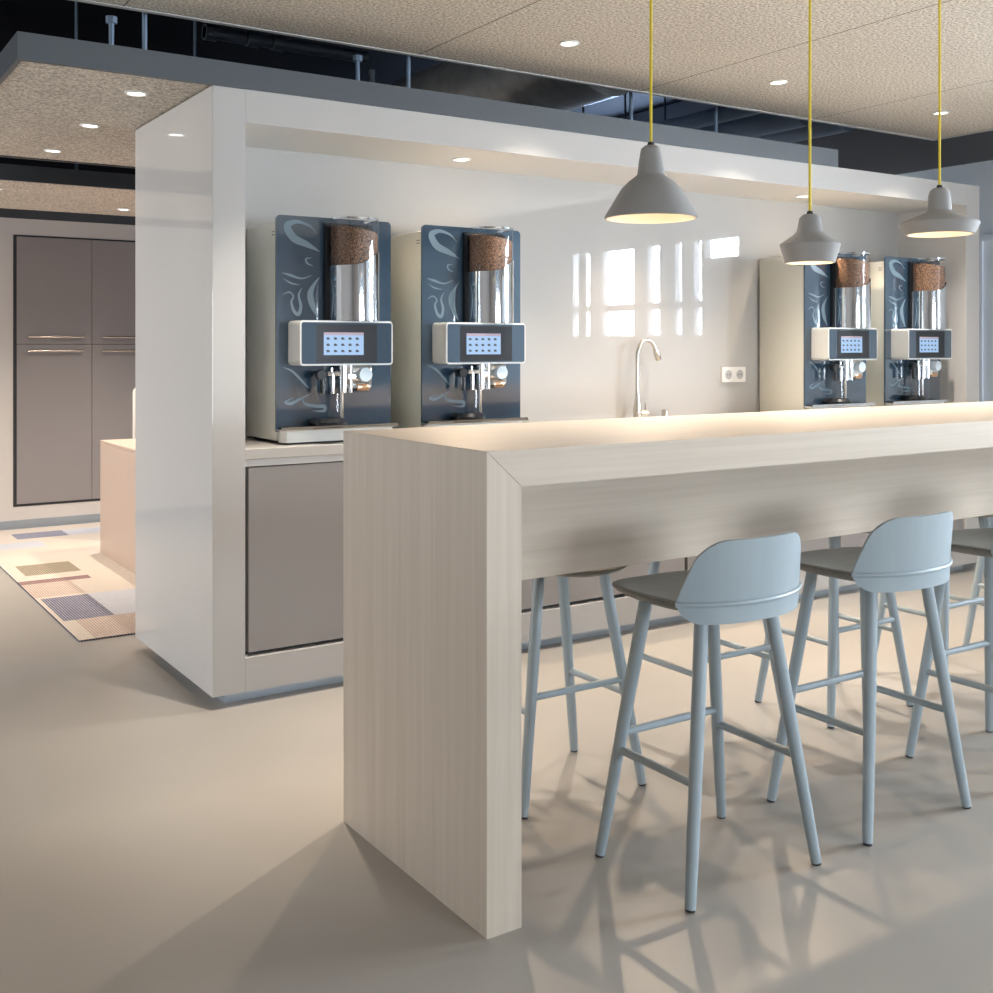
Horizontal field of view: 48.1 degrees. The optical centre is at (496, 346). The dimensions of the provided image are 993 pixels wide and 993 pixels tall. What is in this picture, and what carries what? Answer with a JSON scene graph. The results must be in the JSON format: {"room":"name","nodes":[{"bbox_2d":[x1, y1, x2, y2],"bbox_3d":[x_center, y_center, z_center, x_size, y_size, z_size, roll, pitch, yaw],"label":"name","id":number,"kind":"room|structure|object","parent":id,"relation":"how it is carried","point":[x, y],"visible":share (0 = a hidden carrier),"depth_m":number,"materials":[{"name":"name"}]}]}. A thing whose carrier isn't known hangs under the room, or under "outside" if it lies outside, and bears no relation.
{"room":"common room","nodes":[
{"label":"common room","id":0,"kind":"room"},
{"bbox_2d":[0,157,134,521],"bbox_3d":[-3.583,-0.385,8.209,10.200,3.450,0.100,0,0,-33],"label":"wall","id":1,"kind":"structure","parent":0,"point":[9,227],"depth_m":8.17,"materials":[{"name":"grey paint"}]},
{"bbox_2d":[0,514,99,529],"bbox_3d":[-3.551,1.309,8.161,10.200,0.062,0.013,0,0,-33],"label":"baseboard","id":2,"kind":"structure","parent":1,"relation":"attached to","point":[91,518],"depth_m":8.29,"materials":[{"name":"silver metal"}]},
{"bbox_2d":[0,208,134,224],"bbox_3d":[-3.580,-1.002,8.204,10.200,0.117,0.112,0,0,-33],"label":"trim","id":3,"kind":"structure","parent":1,"relation":"attached to","point":[4,212],"depth_m":8.36,"materials":[{"name":"grey paint"}]},
{"bbox_2d":[13,235,134,506],"bbox_3d":[-2.610,0.178,8.754,2.214,2.000,0.054,0,0,-33],"label":"tall cabinet","id":4,"kind":"object","parent":1,"relation":"attached to","point":[74,298],"visible":0.39,"depth_m":8.37,"materials":[{"name":"grey"}]},
{"bbox_2d":[0,0,684,117],"bbox_3d":[-0.055,-2.160,2.821,10.400,0.100,12.980,0,0,-33],"label":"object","id":5,"kind":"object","parent":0,"point":[167,34],"depth_m":7.72,"materials":[{"name":"black metal"}]},
{"bbox_2d":[0,1,195,216],"bbox_3d":[-3.384,-1.510,6.444,7.800,1.200,1.390,0,0,-33],"label":"ceiling","id":6,"kind":"structure","parent":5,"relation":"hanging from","point":[24,187],"depth_m":6.48,"materials":[{"name":"brown wood"}]},
{"bbox_2d":[202,24,368,62],"bbox_3d":[-1.034,-1.786,5.539,0.860,0.648,0.076,0,0,-33],"label":"pipe","id":7,"kind":"object","parent":5,"relation":"hanging from","point":[213,33],"visible":1,"depth_m":5.48,"materials":[{"name":"grey metal"}]},
{"bbox_2d":[0,12,837,167],"bbox_3d":[-0.463,-1.536,5.724,4.103,1.148,2.115,0,0,-33],"label":"suspended ceiling","id":8,"kind":"structure","parent":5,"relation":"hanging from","point":[50,86],"depth_m":4.48,"materials":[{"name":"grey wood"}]},
{"bbox_2d":[44,149,61,152],"bbox_3d":[-2.189,-0.965,5.490,0.088,0.006,0.088,0,0,-33],"label":"recessed light","id":9,"kind":"object","parent":8,"relation":"attached to","point":[45,150],"visible":1,"depth_m":5.48,"materials":[{"name":"white"}]},
{"bbox_2d":[79,123,99,127],"bbox_3d":[-1.778,-0.965,4.865,0.088,0.006,0.088,0,0,-33],"label":"recessed light","id":10,"kind":"object","parent":8,"relation":"attached to","point":[86,125],"visible":1,"depth_m":4.86,"materials":[{"name":"white"}]},
{"bbox_2d":[124,90,147,96],"bbox_3d":[-1.375,-0.965,4.247,0.088,0.006,0.088,0,0,-33],"label":"recessed light","id":11,"kind":"object","parent":8,"relation":"attached to","point":[129,92],"visible":1,"depth_m":4.24,"materials":[{"name":"white"}]},
{"bbox_2d":[368,61,628,110],"bbox_3d":[-0.464,-1.740,7.735,0.540,0.740,3.950,0,0,-33],"label":"ventilation duct","id":12,"kind":"object","parent":5,"relation":"hanging from","point":[444,77],"visible":0.17,"depth_m":6.52,"materials":[{"name":"silver metal"}]},
{"bbox_2d":[71,0,992,140],"bbox_3d":[1.065,-1.683,1.071,8.955,0.854,7.825,0,0,-33],"label":"ceiling","id":13,"kind":"structure","parent":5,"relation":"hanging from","point":[874,63],"depth_m":4.58,"materials":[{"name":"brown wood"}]},
{"bbox_2d":[559,40,579,46],"bbox_3d":[0.301,-1.257,4.618,0.088,0.006,0.088,0,0,-33],"label":"recessed light","id":14,"kind":"object","parent":13,"relation":"attached to","point":[566,43],"visible":1,"depth_m":4.62,"materials":[{"name":"white"}]},
{"bbox_2d":[604,0,697,223],"bbox_3d":[0.455,-0.818,3.274,0.273,0.884,0.273,0,0,-33],"label":"pendant lamp","id":15,"kind":"object","parent":13,"relation":"hanging from","point":[651,197],"visible":1,"depth_m":3.22,"materials":[{"name":"grey metal"}]},
{"bbox_2d":[769,80,787,84],"bbox_3d":[1.341,-1.257,5.299,0.088,0.006,0.088,0,0,-33],"label":"recessed light","id":16,"kind":"object","parent":13,"relation":"attached to","point":[774,82],"visible":1,"depth_m":5.30,"materials":[{"name":"white"}]},
{"bbox_2d":[780,0,840,264],"bbox_3d":[1.028,-0.767,3.650,0.194,0.986,0.194,0,0,-33],"label":"pendant lamp","id":17,"kind":"object","parent":13,"relation":"hanging from","point":[810,245],"visible":1,"depth_m":3.60,"materials":[{"name":"grey metal"}]},
{"bbox_2d":[900,0,980,237],"bbox_3d":[1.604,-0.833,4.027,0.272,0.855,0.272,0,0,-33],"label":"pendant lamp","id":18,"kind":"object","parent":13,"relation":"hanging from","point":[939,220],"visible":1,"depth_m":3.99,"materials":[{"name":"grey metal"}]},
{"bbox_2d":[932,111,949,114],"bbox_3d":[2.395,-1.257,5.991,0.088,0.006,0.088,0,0,-33],"label":"recessed light","id":19,"kind":"object","parent":13,"relation":"attached to","point":[942,112],"visible":0.86,"depth_m":5.99,"materials":[{"name":"white"}]},
{"bbox_2d":[582,106,760,128],"bbox_3d":[0.515,-1.760,8.376,0.100,0.700,3.950,0,0,-33],"label":"pipe","id":20,"kind":"object","parent":5,"relation":"hanging from","point":[704,118],"visible":0.09,"depth_m":7.06,"materials":[{"name":"blue"}]},
{"bbox_2d":[624,94,813,137],"bbox_3d":[0.850,-1.742,8.595,0.170,0.735,3.950,0,0,-33],"label":"pipe","id":21,"kind":"object","parent":5,"relation":"hanging from","point":[762,124],"visible":0.11,"depth_m":7.20,"materials":[{"name":"blue"}]},
{"bbox_2d":[664,97,853,142],"bbox_3d":[1.184,-1.748,8.815,0.150,0.725,3.950,0,0,-33],"label":"pipe","id":22,"kind":"object","parent":5,"relation":"hanging from","point":[818,129],"visible":0.09,"depth_m":7.39,"materials":[{"name":"blue"}]},
{"bbox_2d":[0,522,992,992],"bbox_3d":[-0.055,1.400,2.821,10.400,0.120,12.980,0,0,-33],"label":"floor","id":23,"kind":"structure","parent":0,"point":[159,834],"depth_m":2.98,"materials":[{"name":"concrete"}]},
{"bbox_2d":[0,522,134,641],"bbox_3d":[-1.572,1.336,7.310,3.021,0.008,3.447,0,0,-33],"label":"carpet","id":24,"kind":"object","parent":23,"relation":"on","point":[63,568],"visible":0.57,"depth_m":6.39,"materials":[{"name":"multicoloured carpet"}]},
{"bbox_2d":[100,439,134,573],"bbox_3d":[-1.392,0.968,6.960,1.703,0.726,1.670,0,0,-33],"label":"counter","id":25,"kind":"object","parent":24,"relation":"on","point":[117,456],"visible":0.19,"depth_m":6.82,"materials":[{"name":"beige laminate"}]},
{"bbox_2d":[133,388,134,438],"bbox_3d":[-2.389,0.799,7.848,0.550,1.065,0.545,0,0,-33],"label":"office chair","id":26,"kind":"object","parent":24,"relation":"on","point":[134,388],"visible":0.02,"depth_m":7.51,"materials":[{"name":"white"}]},
{"bbox_2d":[135,85,978,702],"bbox_3d":[0.644,0.189,5.809,4.709,2.302,1.027,0,0,-33],"label":"surround","id":27,"kind":"object","parent":23,"relation":"on","point":[222,163],"visible":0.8,"depth_m":5.00,"materials":[{"name":"white paint"}]},
{"bbox_2d":[245,454,342,653],"bbox_3d":[-0.605,0.795,4.667,1.112,0.740,0.459,0,0,-33],"label":"base cabinet","id":28,"kind":"object","parent":27,"relation":"on","point":[294,505],"visible":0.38,"depth_m":4.28,"materials":[{"name":"grey"}]},
{"bbox_2d":[245,410,667,459],"bbox_3d":[0.792,0.379,5.580,4.449,0.092,0.468,0,0,-33],"label":"countertop","id":29,"kind":"structure","parent":28,"relation":"on","point":[254,448],"depth_m":4.30,"materials":[{"name":"grey"}]},
{"bbox_2d":[247,215,398,444],"bbox_3d":[-0.701,-0.067,4.568,0.519,0.902,0.494,0,0,-33],"label":"coffee machine","id":30,"kind":"object","parent":29,"relation":"on","point":[320,334],"visible":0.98,"depth_m":4.43,"materials":[{"name":"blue metal"}]},
{"bbox_2d":[283,220,319,317],"bbox_3d":[-0.775,-0.307,4.413,0.162,0.389,0.001,0,0,-33],"label":"print","id":31,"kind":"object","parent":30,"relation":"on","point":[301,238],"depth_m":4.41,"materials":[{"name":"white"}]},
{"bbox_2d":[283,367,326,411],"bbox_3d":[-0.760,0.173,4.423,0.187,0.182,0.001,0,0,-33],"label":"print","id":32,"kind":"object","parent":30,"relation":"attached to","point":[301,389],"depth_m":4.42,"materials":[{"name":"white"}]},
{"bbox_2d":[308,392,347,425],"bbox_3d":[-0.672,0.247,4.439,0.156,0.126,0.156,0,0,-33],"label":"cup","id":33,"kind":"object","parent":30,"relation":"on","point":[324,408],"depth_m":4.45,"materials":[{"name":"clear glass"}]},
{"bbox_2d":[274,423,398,431],"bbox_3d":[-0.636,0.322,4.469,0.519,0.015,0.059,0,0,-33],"label":"drip tray","id":34,"kind":"object","parent":30,"relation":"on","point":[279,427],"depth_m":4.43,"materials":[{"name":"silver plastic"}]},
{"bbox_2d":[331,225,377,265],"bbox_3d":[-0.573,-0.349,4.477,0.189,0.266,0.189,0,0,-33],"label":"coffee beans","id":35,"kind":"object","parent":30,"relation":"in","point":[349,245],"visible":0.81,"depth_m":4.39,"materials":[{"name":"brown food"}]},
{"bbox_2d":[391,225,528,428],"bbox_3d":[-0.153,-0.067,4.926,0.519,0.902,0.494,0,0,-33],"label":"coffee machine","id":36,"kind":"object","parent":29,"relation":"on","point":[459,334],"visible":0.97,"depth_m":4.79,"materials":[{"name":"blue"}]},
{"bbox_2d":[427,229,458,319],"bbox_3d":[-0.228,-0.307,4.771,0.162,0.389,0.001,0,0,-33],"label":"print","id":37,"kind":"object","parent":36,"relation":"on","point":[442,244],"depth_m":4.77,"materials":[{"name":"white"}]},
{"bbox_2d":[429,366,465,406],"bbox_3d":[-0.213,0.173,4.781,0.187,0.182,0.001,0,0,-33],"label":"print","id":38,"kind":"object","parent":36,"relation":"attached to","point":[445,387],"depth_m":4.78,"materials":[{"name":"white"}]},
{"bbox_2d":[450,389,485,419],"bbox_3d":[-0.125,0.247,4.798,0.156,0.126,0.156,0,0,-33],"label":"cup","id":39,"kind":"object","parent":36,"relation":"on","point":[465,404],"depth_m":4.81,"materials":[{"name":"clear glass"}]},
{"bbox_2d":[421,417,528,424],"bbox_3d":[-0.089,0.322,4.828,0.519,0.015,0.059,0,0,-33],"label":"drip tray","id":40,"kind":"object","parent":36,"relation":"on","point":[424,420],"depth_m":4.79,"materials":[{"name":"silver plastic"}]},
{"bbox_2d":[469,234,511,271],"bbox_3d":[-0.025,-0.349,4.835,0.189,0.266,0.189,0,0,-33],"label":"coffee beans","id":41,"kind":"object","parent":36,"relation":"in","point":[487,253],"visible":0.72,"depth_m":4.75,"materials":[{"name":"brown food"}]},
{"bbox_2d":[633,338,660,417],"bbox_3d":[0.781,0.170,5.771,0.185,0.430,0.052,0,0,-33],"label":"tap","id":42,"kind":"object","parent":29,"relation":"on","point":[637,412],"visible":0.84,"depth_m":5.73,"materials":[{"name":"silver metal"}]},
{"bbox_2d":[760,252,876,411],"bbox_3d":[1.830,-0.067,6.225,0.519,0.902,0.494,0,0,-33],"label":"coffee machine","id":43,"kind":"object","parent":29,"relation":"on","point":[817,337],"visible":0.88,"depth_m":6.09,"materials":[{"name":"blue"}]},
{"bbox_2d":[809,265,827,325],"bbox_3d":[1.756,-0.307,6.070,0.162,0.389,0.001,0,0,-33],"label":"print","id":44,"kind":"object","parent":43,"relation":"on","point":[818,274],"depth_m":6.07,"materials":[{"name":"white"}]},
{"bbox_2d":[809,362,831,393],"bbox_3d":[1.771,0.173,6.080,0.187,0.182,0.001,0,0,-33],"label":"print","id":45,"kind":"object","parent":43,"relation":"attached to","point":[820,374],"depth_m":6.08,"materials":[{"name":"white"}]},
{"bbox_2d":[822,380,849,403],"bbox_3d":[1.859,0.247,6.097,0.156,0.126,0.156,0,0,-33],"label":"cup","id":46,"kind":"object","parent":43,"relation":"on","point":[832,390],"depth_m":6.11,"materials":[{"name":"clear glass"}]},
{"bbox_2d":[804,403,874,407],"bbox_3d":[1.895,0.322,6.127,0.519,0.015,0.059,0,0,-33],"label":"drip tray","id":47,"kind":"object","parent":43,"relation":"on","point":[806,405],"depth_m":6.07,"materials":[{"name":"silver plastic"}]},
{"bbox_2d":[836,258,869,287],"bbox_3d":[1.958,-0.349,6.134,0.189,0.266,0.189,0,0,-33],"label":"coffee beans","id":48,"kind":"object","parent":43,"relation":"in","point":[849,272],"visible":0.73,"depth_m":6.05,"materials":[{"name":"brown food"}]},
{"bbox_2d":[866,256,951,406],"bbox_3d":[2.394,-0.067,6.594,0.519,0.902,0.494,0,0,-33],"label":"coffee machine","id":49,"kind":"object","parent":29,"relation":"on","point":[913,337],"visible":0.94,"depth_m":6.43,"materials":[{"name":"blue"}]},
{"bbox_2d":[889,260,905,325],"bbox_3d":[2.319,-0.307,6.440,0.162,0.389,0.001,0,0,-33],"label":"print","id":50,"kind":"object","parent":49,"relation":"on","point":[897,268],"depth_m":6.44,"materials":[{"name":"white"}]},
{"bbox_2d":[889,361,908,391],"bbox_3d":[2.334,0.173,6.450,0.187,0.182,0.001,0,0,-33],"label":"print","id":51,"kind":"object","parent":49,"relation":"attached to","point":[898,370],"depth_m":6.45,"materials":[{"name":"white"}]},
{"bbox_2d":[901,378,927,400],"bbox_3d":[2.422,0.247,6.466,0.156,0.126,0.156,0,0,-33],"label":"cup","id":52,"kind":"object","parent":49,"relation":"on","point":[910,387],"depth_m":6.48,"materials":[{"name":"glass"}]},
{"bbox_2d":[885,399,948,403],"bbox_3d":[2.458,0.322,6.496,0.519,0.015,0.059,0,0,-33],"label":"drip tray","id":53,"kind":"object","parent":49,"relation":"on","point":[887,401],"depth_m":6.46,"materials":[{"name":"silver plastic"}]},
{"bbox_2d":[913,263,944,290],"bbox_3d":[2.522,-0.349,6.504,0.189,0.266,0.189,0,0,-33],"label":"coffee beans","id":54,"kind":"object","parent":49,"relation":"in","point":[926,277],"visible":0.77,"depth_m":6.42,"materials":[{"name":"brown food"}]},
{"bbox_2d":[451,157,470,161],"bbox_3d":[-0.159,-0.834,4.966,0.088,0.006,0.088,0,0,-33],"label":"recessed light","id":55,"kind":"object","parent":27,"relation":"attached to","point":[459,159],"visible":1,"depth_m":4.96,"materials":[{"name":"white"}]},
{"bbox_2d":[521,557,684,610],"bbox_3d":[0.326,0.795,5.276,1.112,0.740,0.459,0,0,-33],"label":"base cabinet","id":56,"kind":"object","parent":27,"relation":"on","point":[580,588],"visible":0.04,"depth_m":5.06,"materials":[{"name":"grey"}]},
{"bbox_2d":[721,367,745,381],"bbox_3d":[1.321,0.156,6.200,0.178,0.084,0.014,0,0,-33],"label":"wall socket","id":57,"kind":"object","parent":27,"relation":"attached to","point":[728,374],"visible":1,"depth_m":6.19,"materials":[{"name":"white plastic"}]},
{"bbox_2d":[725,370,731,378],"bbox_3d":[1.287,0.156,6.171,0.052,0.052,0.002,0,0,-33],"label":"outlet","id":58,"kind":"object","parent":57,"relation":"attached to","point":[728,373],"depth_m":6.17,"materials":[{"name":"grey plastic"}]},
{"bbox_2d":[736,370,742,378],"bbox_3d":[1.361,0.156,6.220,0.052,0.052,0.002,0,0,-33],"label":"outlet","id":59,"kind":"object","parent":57,"relation":"attached to","point":[739,373],"depth_m":6.22,"materials":[{"name":"grey plastic"}]},
{"bbox_2d":[685,537,828,569],"bbox_3d":[1.256,0.795,5.886,1.112,0.740,0.459,0,0,-33],"label":"base cabinet","id":60,"kind":"object","parent":27,"relation":"on","point":[822,543],"visible":0.02,"depth_m":5.87,"materials":[{"name":"grey"}]},
{"bbox_2d":[795,195,808,197],"bbox_3d":[1.703,-0.834,6.185,0.088,0.006,0.088,0,0,-33],"label":"recessed light","id":61,"kind":"object","parent":27,"relation":"attached to","point":[797,196],"visible":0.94,"depth_m":6.19,"materials":[{"name":"white"}]},
{"bbox_2d":[840,519,962,547],"bbox_3d":[2.187,0.795,6.495,1.112,0.740,0.459,0,0,-33],"label":"base cabinet","id":62,"kind":"object","parent":27,"relation":"on","point":[858,539],"visible":0.02,"depth_m":6.08,"materials":[{"name":"grey"}]},
{"bbox_2d":[521,565,645,818],"bbox_3d":[0.183,0.905,3.399,0.466,0.874,0.473,0,0,-33],"label":"bar stool","id":63,"kind":"object","parent":23,"relation":"on","point":[531,698],"visible":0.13,"depth_m":3.37,"materials":[{"name":"blue wood"}]},
{"bbox_2d":[343,401,992,938],"bbox_3d":[1.401,0.789,3.893,3.891,1.102,0.749,0,0,-33],"label":"bar table","id":64,"kind":"object","parent":23,"relation":"on","point":[443,526],"visible":0.97,"depth_m":2.93,"materials":[{"name":"brown wood"}]},
{"bbox_2d":[595,532,821,912],"bbox_3d":[0.534,0.905,2.926,0.466,0.874,0.473,0,0,-33],"label":"bar stool","id":65,"kind":"object","parent":23,"relation":"on","point":[731,581],"visible":1,"depth_m":2.79,"materials":[{"name":"plastic"}]},
{"bbox_2d":[633,561,787,741],"bbox_3d":[0.731,0.905,3.773,0.466,0.874,0.473,0,0,-33],"label":"bar stool","id":66,"kind":"object","parent":23,"relation":"on","point":[740,650],"visible":0.02,"depth_m":3.76,"materials":[{"name":"blue wood"}]},
{"bbox_2d":[754,531,913,728],"bbox_3d":[1.280,0.905,4.146,0.466,0.874,0.473,0,0,-33],"label":"bar stool","id":67,"kind":"object","parent":23,"relation":"on","point":[833,662],"visible":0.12,"depth_m":4.11,"materials":[{"name":"blue wood"}]},
{"bbox_2d":[767,511,970,845],"bbox_3d":[1.072,0.905,3.279,0.466,0.874,0.473,0,0,-33],"label":"bar stool","id":68,"kind":"object","parent":23,"relation":"on","point":[900,554],"visible":0.98,"depth_m":3.11,"materials":[{"name":"plastic"}]},
{"bbox_2d":[877,514,992,664],"bbox_3d":[1.828,0.905,4.520,0.466,0.874,0.473,0,0,-33],"label":"bar stool","id":69,"kind":"object","parent":23,"relation":"on","point":[983,522],"visible":0.05,"depth_m":4.41,"materials":[{"name":"blue wood"}]},
{"bbox_2d":[905,528,992,757],"bbox_3d":[1.610,0.905,3.631,0.466,0.874,0.473,0,0,-33],"label":"bar stool","id":70,"kind":"object","parent":23,"relation":"on","point":[977,541],"visible":0.71,"depth_m":3.63,"materials":[{"name":"plastic"}]},
{"bbox_2d":[963,517,992,644],"bbox_3d":[2.377,0.905,4.893,0.466,0.874,0.473,0,0,-33],"label":"bar stool","id":71,"kind":"object","parent":23,"relation":"on","point":[979,569],"visible":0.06,"depth_m":4.93,"materials":[{"name":"blue wood"}]},
{"bbox_2d":[622,101,992,234],"bbox_3d":[4.245,-0.385,5.637,0.120,3.450,12.780,0,0,-33],"label":"wall","id":72,"kind":"structure","parent":0,"point":[858,149],"depth_m":7.64,"materials":[{"name":"grey"}]},
{"bbox_2d":[979,234,992,527],"bbox_3d":[3.402,0.310,6.764,0.094,2.060,1.110,0,0,-33],"label":"door","id":73,"kind":"structure","parent":72,"relation":"in","point":[985,241],"depth_m":7.17,"materials":[{"name":"white paint"}]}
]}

